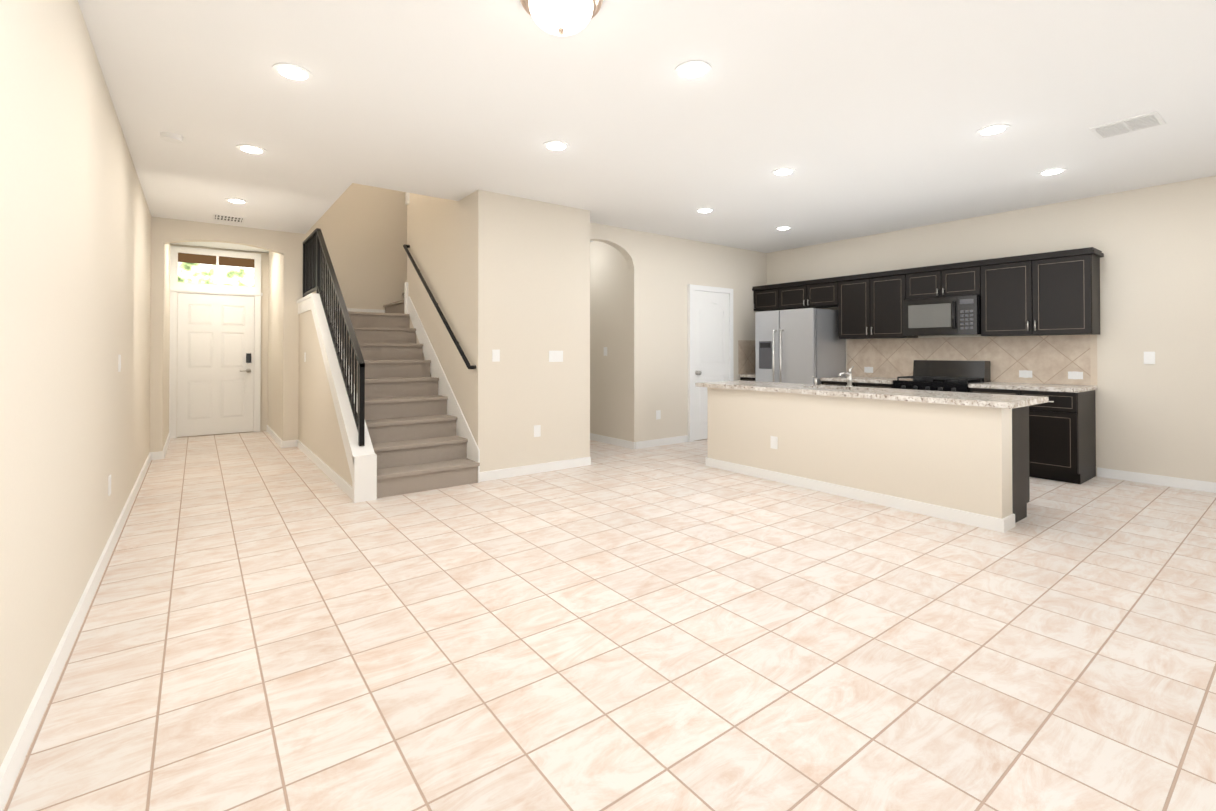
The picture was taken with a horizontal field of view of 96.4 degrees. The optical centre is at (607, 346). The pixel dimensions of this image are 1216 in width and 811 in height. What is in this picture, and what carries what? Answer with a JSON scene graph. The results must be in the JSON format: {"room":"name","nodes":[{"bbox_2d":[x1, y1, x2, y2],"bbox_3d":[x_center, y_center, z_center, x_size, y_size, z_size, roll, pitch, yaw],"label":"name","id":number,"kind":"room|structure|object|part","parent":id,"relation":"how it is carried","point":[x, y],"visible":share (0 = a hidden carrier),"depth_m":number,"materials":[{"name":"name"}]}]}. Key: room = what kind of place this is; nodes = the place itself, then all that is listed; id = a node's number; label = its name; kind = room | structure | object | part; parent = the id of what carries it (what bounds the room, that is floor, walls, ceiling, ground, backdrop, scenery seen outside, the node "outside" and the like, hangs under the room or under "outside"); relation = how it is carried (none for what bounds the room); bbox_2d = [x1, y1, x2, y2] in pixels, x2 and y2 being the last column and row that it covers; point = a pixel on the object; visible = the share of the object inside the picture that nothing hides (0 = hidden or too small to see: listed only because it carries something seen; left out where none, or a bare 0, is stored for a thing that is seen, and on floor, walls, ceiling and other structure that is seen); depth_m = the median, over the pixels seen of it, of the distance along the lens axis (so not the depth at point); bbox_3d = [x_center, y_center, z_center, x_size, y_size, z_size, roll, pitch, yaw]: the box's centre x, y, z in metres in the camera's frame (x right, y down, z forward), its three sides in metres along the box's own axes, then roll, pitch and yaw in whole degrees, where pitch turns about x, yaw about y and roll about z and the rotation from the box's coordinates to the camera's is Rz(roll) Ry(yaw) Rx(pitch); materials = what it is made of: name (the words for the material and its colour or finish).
{"room":"kitchen","nodes":[
{"label":"kitchen","id":0,"kind":"room"},
{"bbox_2d":[0,0,150,766],"bbox_3d":[-2.112,-0.134,1.999,0.120,2.740,10.220,0,-1,-37],"label":"wall","id":1,"kind":"structure","parent":0,"point":[75,268],"depth_m":2.08,"materials":[{"name":"paint"}]},
{"bbox_2d":[0,452,155,810],"bbox_3d":[-2.089,1.193,2.080,0.030,0.088,10.100,0,-1,-37],"label":"baseboard","id":2,"kind":"structure","parent":1,"relation":"attached to","point":[12,763],"depth_m":1.98,"materials":[{"name":"white wood"}]},
{"bbox_2d":[108,475,110,495],"bbox_3d":[-3.013,0.837,3.290,0.008,0.115,0.075,0,-1,-37],"label":"outlet","id":3,"kind":"object","parent":1,"relation":"attached to","point":[109,485],"visible":1,"depth_m":3.26,"materials":[{"name":"white plastic"}]},
{"bbox_2d":[118,355,120,371],"bbox_3d":[-3.290,0.111,3.664,0.009,0.115,0.075,0,-1,-37],"label":"light switch","id":4,"kind":"object","parent":1,"relation":"attached to","point":[119,363],"visible":1,"depth_m":3.64,"materials":[{"name":"white plastic"}]},
{"bbox_2d":[150,216,169,451],"bbox_3d":[-5.743,-0.091,6.901,0.230,2.740,1.980,0,-1,-37],"label":"wall","id":5,"kind":"structure","parent":0,"point":[160,342],"depth_m":6.16,"materials":[{"name":"paint"}]},
{"bbox_2d":[156,432,170,459],"bbox_3d":[-5.612,1.235,6.903,0.036,0.088,1.876,0,-1,-37],"label":"baseboard","id":6,"kind":"structure","parent":5,"relation":"attached to","point":[161,454],"depth_m":6.24,"materials":[{"name":"white wood"}]},
{"bbox_2d":[170,244,268,436],"bbox_3d":[-5.741,-0.081,8.068,1.180,2.740,0.120,0,-1,-37],"label":"wall","id":7,"kind":"structure","parent":0,"point":[264,343],"depth_m":8.34,"materials":[{"name":"paint"}]},
{"bbox_2d":[177,293,253,436],"bbox_3d":[-5.734,0.257,7.972,0.910,2.038,0.032,0,-1,-37],"label":"front door","id":8,"kind":"structure","parent":7,"relation":"in","point":[215,345],"depth_m":7.94,"materials":[{"name":"white wood"}]},
{"bbox_2d":[246,353,250,362],"bbox_3d":[-5.408,0.170,8.185,0.065,0.140,0.022,0,-1,-37],"label":"keypad","id":9,"kind":"object","parent":8,"relation":"attached to","point":[248,357],"visible":0.93,"depth_m":8.17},
{"bbox_2d":[169,246,262,437],"bbox_3d":[-5.725,-0.065,7.964,1.120,2.705,0.062,0,-1,-37],"label":"door frame","id":10,"kind":"structure","parent":7,"relation":"attached to","point":[176,287],"depth_m":7.91,"materials":[{"name":"white wood"}]},
{"bbox_2d":[178,253,253,286],"bbox_3d":[-5.740,-1.122,7.993,0.910,0.420,0.010,0,-1,-37],"label":"window","id":11,"kind":"structure","parent":7,"relation":"in","point":[195,268],"depth_m":7.96,"materials":[{"name":"clear glass"}]},
{"bbox_2d":[268,232,298,440],"bbox_3d":[-4.642,-0.084,7.732,0.170,2.740,1.980,0,-1,-37],"label":"wall","id":12,"kind":"structure","parent":0,"point":[283,333],"depth_m":6.98,"materials":[{"name":"paint"}]},
{"bbox_2d":[266,425,283,447],"bbox_3d":[-4.675,1.241,7.610,0.016,0.088,1.876,0,-1,-37],"label":"baseboard","id":13,"kind":"structure","parent":12,"relation":"attached to","point":[279,441],"depth_m":7.39,"materials":[{"name":"white wood"}]},
{"bbox_2d":[164,183,406,309],"bbox_3d":[-3.527,-1.217,7.418,3.920,5.000,0.120,0,-1,-37],"label":"wall","id":14,"kind":"structure","parent":0,"point":[363,228],"depth_m":7.42,"materials":[{"name":"paint"}]},
{"bbox_2d":[337,282,407,313],"bbox_3d":[-3.175,-0.604,6.939,0.950,0.400,1.059,0,-1,-37],"label":"trim","id":15,"kind":"structure","parent":14,"relation":"attached to","point":[383,311],"depth_m":7.33,"materials":[{"name":"white wood"}]},
{"bbox_2d":[298,310,351,485],"bbox_3d":[-2.972,0.350,5.756,0.120,1.838,3.180,0,-1,-37],"label":"wall","id":16,"kind":"structure","parent":0,"point":[319,435],"depth_m":5.94,"materials":[{"name":"paint"}]},
{"bbox_2d":[296,440,351,498],"bbox_3d":[-3.026,1.224,5.708,0.016,0.088,3.180,0,-1,-37],"label":"baseboard","id":17,"kind":"structure","parent":16,"relation":"attached to","point":[339,481],"depth_m":5.35,"materials":[{"name":"white wood"}]},
{"bbox_2d":[297,293,374,477],"bbox_3d":[-2.954,0.184,5.734,0.170,1.576,3.240,0,-1,-37],"label":"trim","id":18,"kind":"structure","parent":16,"relation":"on","point":[350,427],"depth_m":5.06,"materials":[{"name":"white wood"}]},
{"bbox_2d":[303,228,364,445],"bbox_3d":[-2.987,-0.260,5.782,0.045,2.197,3.110,0,-1,-37],"label":"stair railing","id":19,"kind":"object","parent":18,"relation":"on","point":[317,262],"visible":0.96,"depth_m":5.38,"materials":[{"name":"black metal"}]},
{"bbox_2d":[352,453,376,502],"bbox_3d":[-1.993,1.073,4.453,0.170,0.370,0.070,0,-1,-37],"label":"trim","id":20,"kind":"structure","parent":16,"relation":"attached to","point":[364,478],"depth_m":4.42,"materials":[{"name":"white wood"}]},
{"bbox_2d":[407,189,489,471],"bbox_3d":[-1.824,-1.229,6.010,0.120,5.000,2.180,0,-1,-37],"label":"wall","id":21,"kind":"structure","parent":0,"point":[448,241],"depth_m":5.46,"materials":[{"name":"paint"}]},
{"bbox_2d":[405,192,409,204],"bbox_3d":[-2.502,-1.852,6.787,0.028,0.140,0.070,0,-1,-37],"label":"detector","id":22,"kind":"object","parent":21,"relation":"attached to","point":[407,198],"visible":0.86,"depth_m":6.77,"materials":[{"name":"white plastic"}]},
{"bbox_2d":[403,244,475,368],"bbox_3d":[-1.890,-0.527,5.929,0.082,1.492,2.058,0,-1,-37],"label":"stair handrail","id":23,"kind":"object","parent":21,"relation":"attached to","point":[453,337],"visible":1,"depth_m":5.71,"materials":[{"name":"black metal"}]},
{"bbox_2d":[407,296,479,482],"bbox_3d":[-1.865,0.319,5.940,0.011,1.903,2.220,0,-1,-37],"label":"trim","id":24,"kind":"structure","parent":21,"relation":"attached to","point":[463,430],"depth_m":5.75,"materials":[{"name":"white wood"}]},
{"bbox_2d":[590,241,627,440],"bbox_3d":[-0.150,-0.086,7.533,0.120,2.740,1.510,0,-1,-37],"label":"wall","id":25,"kind":"structure","parent":0,"point":[609,331],"depth_m":7.22,"materials":[{"name":"paint"}]},
{"bbox_2d":[590,433,639,448],"bbox_3d":[-0.157,1.239,7.431,0.032,0.088,1.646,0,-1,-37],"label":"baseboard","id":26,"kind":"structure","parent":25,"relation":"attached to","point":[614,441],"depth_m":7.07,"materials":[{"name":"white wood"}]},
{"bbox_2d":[3,431,1215,810],"bbox_3d":[0.335,1.323,5.036,8.000,0.120,12.500,0,-1,-37],"label":"floor","id":27,"kind":"structure","parent":0,"point":[269,623],"depth_m":2.22,"materials":[{"name":"tile"}]},
{"bbox_2d":[337,293,479,497],"bbox_3d":[-2.014,-0.034,6.453,2.239,2.618,3.223,0,-1,-37],"label":"stair","id":28,"kind":"structure","parent":27,"relation":"on","point":[418,444],"depth_m":5.38,"materials":[{"name":"carpet"}]},
{"bbox_2d":[490,192,589,470],"bbox_3d":[-0.823,-0.101,5.735,1.160,2.740,0.550,0,-1,-37],"label":"wall block","id":29,"kind":"object","parent":27,"relation":"on","point":[539,280],"visible":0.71,"depth_m":5.48,"materials":[{"name":"paint"}]},
{"bbox_2d":[492,350,499,361],"bbox_3d":[-1.069,0.084,5.197,0.075,0.115,0.009,0,-1,-37],"label":"light switch","id":30,"kind":"object","parent":29,"relation":"attached to","point":[495,355],"visible":1,"depth_m":5.19,"materials":[{"name":"white plastic"}]},
{"bbox_2d":[480,457,590,481],"bbox_3d":[-0.700,1.222,5.461,1.280,0.088,0.016,0,-1,-37],"label":"baseboard","id":31,"kind":"structure","parent":29,"relation":"attached to","point":[578,462],"depth_m":5.42,"materials":[{"name":"white wood"}]},
{"bbox_2d":[534,425,540,436],"bbox_3d":[-0.710,0.846,5.462,0.075,0.115,0.008,0,-1,-37],"label":"outlet","id":32,"kind":"object","parent":29,"relation":"attached to","point":[537,430],"visible":1,"depth_m":5.46,"materials":[{"name":"white plastic"}]},
{"bbox_2d":[549,351,562,361],"bbox_3d":[-0.534,0.097,5.600,0.167,0.115,0.009,0,-1,-37],"label":"light switch","id":33,"kind":"object","parent":29,"relation":"attached to","point":[555,356],"visible":1,"depth_m":5.60,"materials":[{"name":"white plastic"}]},
{"bbox_2d":[740,378,755,380],"bbox_3d":[2.302,0.866,8.056,0.637,0.844,0.345,0,-1,-37],"label":"base cabinet","id":34,"kind":"object","parent":27,"relation":"on","point":[744,379],"depth_m":7.89,"materials":[{"name":"black wood"}]},
{"bbox_2d":[739,374,755,377],"bbox_3d":[2.292,0.424,8.050,0.666,0.040,0.350,0,-1,-37],"label":"countertop","id":35,"kind":"structure","parent":34,"relation":"on","point":[740,375],"depth_m":7.89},
{"bbox_2d":[755,308,845,384],"bbox_3d":[2.614,0.396,7.477,0.822,1.775,0.913,0,-1,-37],"label":"fridge","id":36,"kind":"object","parent":27,"relation":"on","point":[803,346],"visible":0.56,"depth_m":7.18,"materials":[{"name":"silver metal"}]},
{"bbox_3d":[2.167,-0.021,7.495,0.003,0.070,0.172,0,-1,-37],"label":"dispenser panel","id":37,"kind":"part","parent":36,"relation":"part of","materials":[{"name":"black plastic"}]},
{"bbox_2d":[821,382,846,385],"bbox_3d":[3.136,0.857,6.951,0.637,0.844,0.506,0,-1,-37],"label":"base cabinet","id":38,"kind":"object","parent":27,"relation":"on","point":[823,383],"depth_m":6.81,"materials":[{"name":"black wood"}]},
{"bbox_2d":[703,386,1029,532],"bbox_3d":[2.105,0.839,4.923,0.636,0.845,2.692,0,-1,-37],"label":"kitchen island","id":39,"kind":"object","parent":27,"relation":"on","point":[961,457],"depth_m":4.29,"materials":[{"name":"paint"}]},
{"bbox_2d":[770,436,777,448],"bbox_3d":[1.565,0.903,5.129,0.008,0.115,0.075,0,-1,-37],"label":"outlet","id":40,"kind":"object","parent":39,"relation":"attached to","point":[773,442],"visible":1,"depth_m":5.13,"materials":[{"name":"white plastic"}]},
{"bbox_3d":[1.937,1.216,4.793,0.216,0.088,2.692,0,-1,-37],"label":"skirting","id":41,"kind":"part","parent":39,"relation":"part of","materials":[{"name":"white wood"}]},
{"bbox_2d":[695,382,1048,409],"bbox_3d":[2.092,0.396,4.911,0.766,0.040,2.830,0,-1,-37],"label":"island countertop","id":42,"kind":"structure","parent":39,"relation":"on","point":[945,398],"depth_m":4.32,"materials":[{"name":"beige stone"}]},
{"bbox_2d":[812,376,818,385],"bbox_3d":[2.053,0.334,5.402,0.077,0.092,0.032,0,-1,-37],"label":"soap dispenser","id":43,"kind":"object","parent":42,"relation":"on","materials":[{"name":"silver metal"}]},
{"bbox_2d":[839,366,853,385],"bbox_3d":[2.239,0.280,5.104,0.253,0.195,0.060,0,-1,-37],"label":"faucet","id":44,"kind":"object","parent":42,"relation":"on","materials":[{"name":"silver metal"}]},
{"bbox_2d":[852,382,892,387],"bbox_3d":[3.377,0.854,6.633,0.637,0.844,0.507,0,-1,-37],"label":"base cabinet","id":45,"kind":"object","parent":27,"relation":"on","point":[858,384],"depth_m":6.44,"materials":[{"name":"black wood"}]},
{"bbox_2d":[820,378,907,385],"bbox_3d":[3.244,0.413,6.789,0.666,0.040,0.910,0,-1,-37],"label":"countertop","id":46,"kind":"structure","parent":45,"relation":"on","point":[886,381],"depth_m":6.60,"materials":[{"name":"beige stone"}]},
{"bbox_2d":[893,360,990,392],"bbox_3d":[3.729,0.704,6.100,0.714,1.095,0.750,0,-1,-37],"label":"range","id":47,"kind":"object","parent":27,"relation":"on","point":[948,375],"visible":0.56,"depth_m":6.05,"materials":[{"name":"black metal"}]},
{"bbox_2d":[970,390,1010,394],"bbox_3d":[4.140,0.845,5.622,0.637,0.844,0.486,0,-1,-37],"label":"base cabinet","id":48,"kind":"object","parent":27,"relation":"on","point":[1008,392],"depth_m":5.46,"materials":[{"name":"black wood"}]},
{"bbox_2d":[1011,390,1095,483],"bbox_3d":[4.368,0.842,5.320,0.637,0.844,0.487,0,-1,-37],"label":"base cabinet","id":49,"kind":"object","parent":27,"relation":"on","point":[1062,434],"depth_m":5.09,"materials":[{"name":"black wood"}]},
{"bbox_2d":[968,382,1096,393],"bbox_3d":[4.247,0.402,5.460,0.666,0.040,0.880,0,-1,-37],"label":"countertop","id":50,"kind":"structure","parent":49,"relation":"on","point":[1055,388],"depth_m":5.29,"materials":[{"name":"beige stone"}]},
{"bbox_2d":[78,0,1215,252],"bbox_3d":[0.308,-1.627,5.079,7.680,0.300,12.200,0,-1,-37],"label":"ceiling","id":51,"kind":"structure","parent":0,"point":[862,118],"depth_m":3.38,"materials":[{"name":"paint"}]},
{"bbox_2d":[160,132,182,143],"bbox_3d":[-3.072,-1.470,3.830,0.130,0.035,0.130,0,-1,-37],"label":"smoke detector","id":52,"kind":"object","parent":51,"relation":"attached to","point":[170,137],"visible":1,"depth_m":3.80,"materials":[{"name":"white plastic"}]},
{"bbox_2d":[212,214,244,222],"bbox_3d":[-4.331,-1.463,6.212,0.300,0.008,0.300,0,-1,-37],"label":"ceiling vent","id":53,"kind":"object","parent":51,"relation":"in","point":[228,218],"visible":0.98,"depth_m":6.19,"materials":[{"name":"white metal"}]},
{"bbox_2d":[225,198,247,203],"bbox_3d":[-3.739,-1.471,5.475,0.183,0.006,0.214,0,-1,-37],"label":"recessed light","id":54,"kind":"object","parent":51,"relation":"in","point":[227,199],"depth_m":5.46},
{"bbox_2d":[236,144,266,154],"bbox_3d":[-2.674,-1.483,4.080,0.190,0.006,0.206,0,-1,-37],"label":"recessed light","id":55,"kind":"object","parent":51,"relation":"in","point":[239,146],"depth_m":4.06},
{"bbox_2d":[272,63,313,81],"bbox_3d":[-1.712,-1.493,2.957,0.193,0.006,0.204,0,-1,-37],"label":"recessed light","id":56,"kind":"object","parent":51,"relation":"in","point":[310,76],"depth_m":2.93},
{"bbox_2d":[543,140,568,150],"bbox_3d":[-0.382,-1.483,4.011,0.197,0.006,0.204,0,-1,-37],"label":"recessed light","id":57,"kind":"object","parent":51,"relation":"in","point":[545,144],"depth_m":3.98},
{"bbox_2d":[520,0,602,35],"bbox_3d":[-0.199,-1.415,2.314,0.356,0.172,0.356,0,-1,-37],"label":"dome ceiling light","id":58,"kind":"object","parent":51,"relation":"attached to","point":[562,17],"visible":1,"depth_m":2.27,"materials":[{"name":"white glass"}]},
{"bbox_2d":[675,60,710,79],"bbox_3d":[0.457,-1.493,2.931,0.199,0.006,0.199,0,-1,-37],"label":"recessed light","id":59,"kind":"object","parent":51,"relation":"in","point":[707,66],"depth_m":2.91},
{"bbox_2d":[696,208,713,212],"bbox_3d":[1.043,-1.467,5.847,0.201,0.006,0.199,0,-1,-37],"label":"recessed light","id":60,"kind":"object","parent":51,"relation":"in","point":[711,209],"depth_m":5.80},
{"bbox_2d":[771,168,795,175],"bbox_3d":[1.483,-1.478,4.591,0.204,0.006,0.205,0,-1,-37],"label":"recessed light","id":61,"kind":"object","parent":51,"relation":"in","point":[793,170],"depth_m":4.57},
{"bbox_2d":[976,124,1010,135],"bbox_3d":[2.635,-1.486,3.724,0.206,0.006,0.197,0,-1,-37],"label":"recessed light","id":62,"kind":"object","parent":51,"relation":"in","point":[1007,126],"depth_m":3.70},
{"bbox_2d":[1037,168,1066,175],"bbox_3d":[3.748,-1.478,4.588,0.214,0.006,0.194,0,-1,-37],"label":"recessed light","id":63,"kind":"object","parent":51,"relation":"in","point":[1064,169],"depth_m":4.56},
{"bbox_2d":[1089,111,1165,139],"bbox_3d":[3.495,-1.486,3.662,0.300,0.008,0.330,0,-1,-37],"label":"ceiling vent","id":64,"kind":"object","parent":51,"relation":"in","point":[1132,124],"visible":1,"depth_m":3.65,"materials":[{"name":"white metal"}]},
{"bbox_2d":[628,230,766,441],"bbox_3d":[1.355,-0.085,7.647,2.660,2.740,0.120,0,-1,-37],"label":"wall","id":65,"kind":"structure","parent":0,"point":[664,272],"depth_m":7.16,"materials":[{"name":"paint"}]},
{"bbox_2d":[590,222,633,268],"bbox_3d":[-0.098,-1.224,6.561,0.980,0.480,0.120,0,-1,-37],"label":"arch","id":66,"kind":"object","parent":65,"relation":"attached to","point":[620,240],"visible":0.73,"depth_m":6.67,"materials":[{"name":"paint"}]},
{"bbox_2d":[656,410,660,419],"bbox_3d":[0.651,0.880,7.028,0.075,0.115,0.008,0,-1,-37],"label":"outlet","id":67,"kind":"object","parent":65,"relation":"attached to","point":[658,414],"visible":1,"depth_m":7.02,"materials":[{"name":"white plastic"}]},
{"bbox_2d":[640,435,687,448],"bbox_3d":[0.709,1.236,7.063,0.900,0.088,0.016,0,-1,-37],"label":"baseboard","id":68,"kind":"structure","parent":65,"relation":"attached to","point":[679,439],"depth_m":7.07,"materials":[{"name":"white wood"}]},
{"bbox_2d":[687,284,733,441],"bbox_3d":[1.445,0.222,7.608,0.890,2.125,0.045,0,-1,-37],"label":"door frame","id":69,"kind":"structure","parent":65,"relation":"attached to","point":[691,288],"depth_m":7.36,"materials":[{"name":"white wood"}]},
{"bbox_2d":[694,290,728,439],"bbox_3d":[1.442,0.254,7.612,0.740,2.038,0.032,0,-1,-37],"label":"pantry door","id":70,"kind":"structure","parent":65,"relation":"in","point":[711,336],"depth_m":7.55,"materials":[{"name":"white wood"}]},
{"bbox_2d":[767,176,1215,482],"bbox_3d":[4.714,-0.103,5.504,0.120,2.740,7.590,0,-1,-37],"label":"wall","id":71,"kind":"structure","parent":0,"point":[1156,245],"depth_m":5.11,"materials":[{"name":"paint"}]},
{"bbox_2d":[752,284,775,310],"bbox_3d":[2.474,-0.711,8.099,0.327,0.340,0.506,0,-1,-37],"label":"upper cabinet","id":72,"kind":"object","parent":71,"relation":"attached to","point":[764,297],"depth_m":8.04,"materials":[{"name":"black wood"}]},
{"bbox_2d":[776,283,807,309],"bbox_3d":[2.730,-0.714,7.760,0.327,0.340,0.559,0,-1,-37],"label":"upper cabinet","id":73,"kind":"object","parent":71,"relation":"attached to","point":[787,294],"depth_m":7.73,"materials":[{"name":"black wood"}]},
{"bbox_2d":[800,279,835,307],"bbox_3d":[2.985,-0.717,7.422,0.327,0.340,0.506,0,-1,-37],"label":"upper cabinet","id":74,"kind":"object","parent":71,"relation":"attached to","point":[817,293],"depth_m":7.35,"materials":[{"name":"black wood"}]},
{"bbox_2d":[864,367,872,372],"bbox_3d":[3.411,0.301,7.116,0.008,0.080,0.115,0,-1,-37],"label":"outlet","id":75,"kind":"object","parent":71,"relation":"attached to","point":[868,369],"visible":1,"depth_m":7.11,"materials":[{"name":"white plastic"}]},
{"bbox_2d":[836,271,917,338],"bbox_3d":[3.395,-0.499,6.877,0.327,0.785,0.855,0,-1,-37],"label":"upper cabinet","id":76,"kind":"object","parent":71,"relation":"attached to","point":[869,306],"depth_m":6.76,"materials":[{"name":"black wood"}]},
{"bbox_2d":[738,335,1090,384],"bbox_3d":[3.334,0.142,6.674,0.670,0.500,3.815,0,-1,-37],"label":"backsplash","id":77,"kind":"structure","parent":71,"relation":"attached to","point":[1049,359],"depth_m":6.07,"materials":[{"name":"tile"}]},
{"bbox_2d":[904,267,931,299],"bbox_3d":[3.785,-0.726,6.362,0.327,0.340,0.439,0,-1,-37],"label":"upper cabinet","id":78,"kind":"object","parent":71,"relation":"attached to","point":[918,281],"depth_m":6.32,"materials":[{"name":"black wood"}]},
{"bbox_2d":[932,263,979,297],"bbox_3d":[3.985,-0.728,6.098,0.327,0.340,0.439,0,-1,-37],"label":"upper cabinet","id":79,"kind":"object","parent":71,"relation":"attached to","point":[957,279],"depth_m":6.01,"materials":[{"name":"black wood"}]},
{"bbox_2d":[903,295,980,336],"bbox_3d":[3.836,-0.339,6.190,0.450,0.422,0.756,0,-1,-37],"label":"microwave","id":80,"kind":"object","parent":79,"relation":"attached to","point":[952,316],"visible":0.98,"depth_m":6.04,"materials":[{"name":"black metal"}]},
{"bbox_3d":[3.772,-0.346,5.937,0.044,0.310,0.018,0,-1,-37],"label":"handle","id":81,"kind":"part","parent":80,"relation":"part of","materials":[{"name":"black plastic"}]},
{"bbox_2d":[1019,370,1031,377],"bbox_3d":[4.429,0.289,5.767,0.008,0.080,0.115,0,-1,-37],"label":"outlet","id":82,"kind":"object","parent":71,"relation":"attached to","point":[1025,373],"visible":1,"depth_m":5.76,"materials":[{"name":"white plastic"}]},
{"bbox_2d":[976,247,1103,335],"bbox_3d":[4.389,-0.510,5.560,0.327,0.785,0.905,0,-1,-37],"label":"upper cabinet","id":83,"kind":"object","parent":71,"relation":"attached to","point":[1050,293],"depth_m":5.40,"materials":[{"name":"black wood"}]},
{"bbox_2d":[1068,371,1082,378],"bbox_3d":[4.676,0.286,5.440,0.008,0.080,0.115,0,-1,-37],"label":"outlet","id":84,"kind":"object","parent":71,"relation":"attached to","point":[1075,375],"visible":1,"depth_m":5.44,"materials":[{"name":"white plastic"}]},
{"bbox_2d":[1090,334,1096,385],"bbox_3d":[4.763,0.130,5.332,0.005,0.500,0.050,0,-1,-37],"label":"trim","id":85,"kind":"structure","parent":71,"relation":"attached to","point":[1093,353],"depth_m":5.33,"materials":[{"name":"beige tile"}]},
{"bbox_2d":[1144,352,1154,363],"bbox_3d":[4.997,0.102,5.020,0.009,0.115,0.075,0,-1,-37],"label":"light switch","id":86,"kind":"object","parent":71,"relation":"attached to","point":[1149,357],"visible":1,"depth_m":5.02,"materials":[{"name":"white plastic"}]},
{"bbox_2d":[1097,467,1215,492],"bbox_3d":[5.823,1.209,3.911,0.016,0.088,3.490,0,-1,-37],"label":"baseboard","id":87,"kind":"structure","parent":71,"relation":"attached to","point":[1198,485],"depth_m":4.96,"materials":[{"name":"white wood"}]}
]}

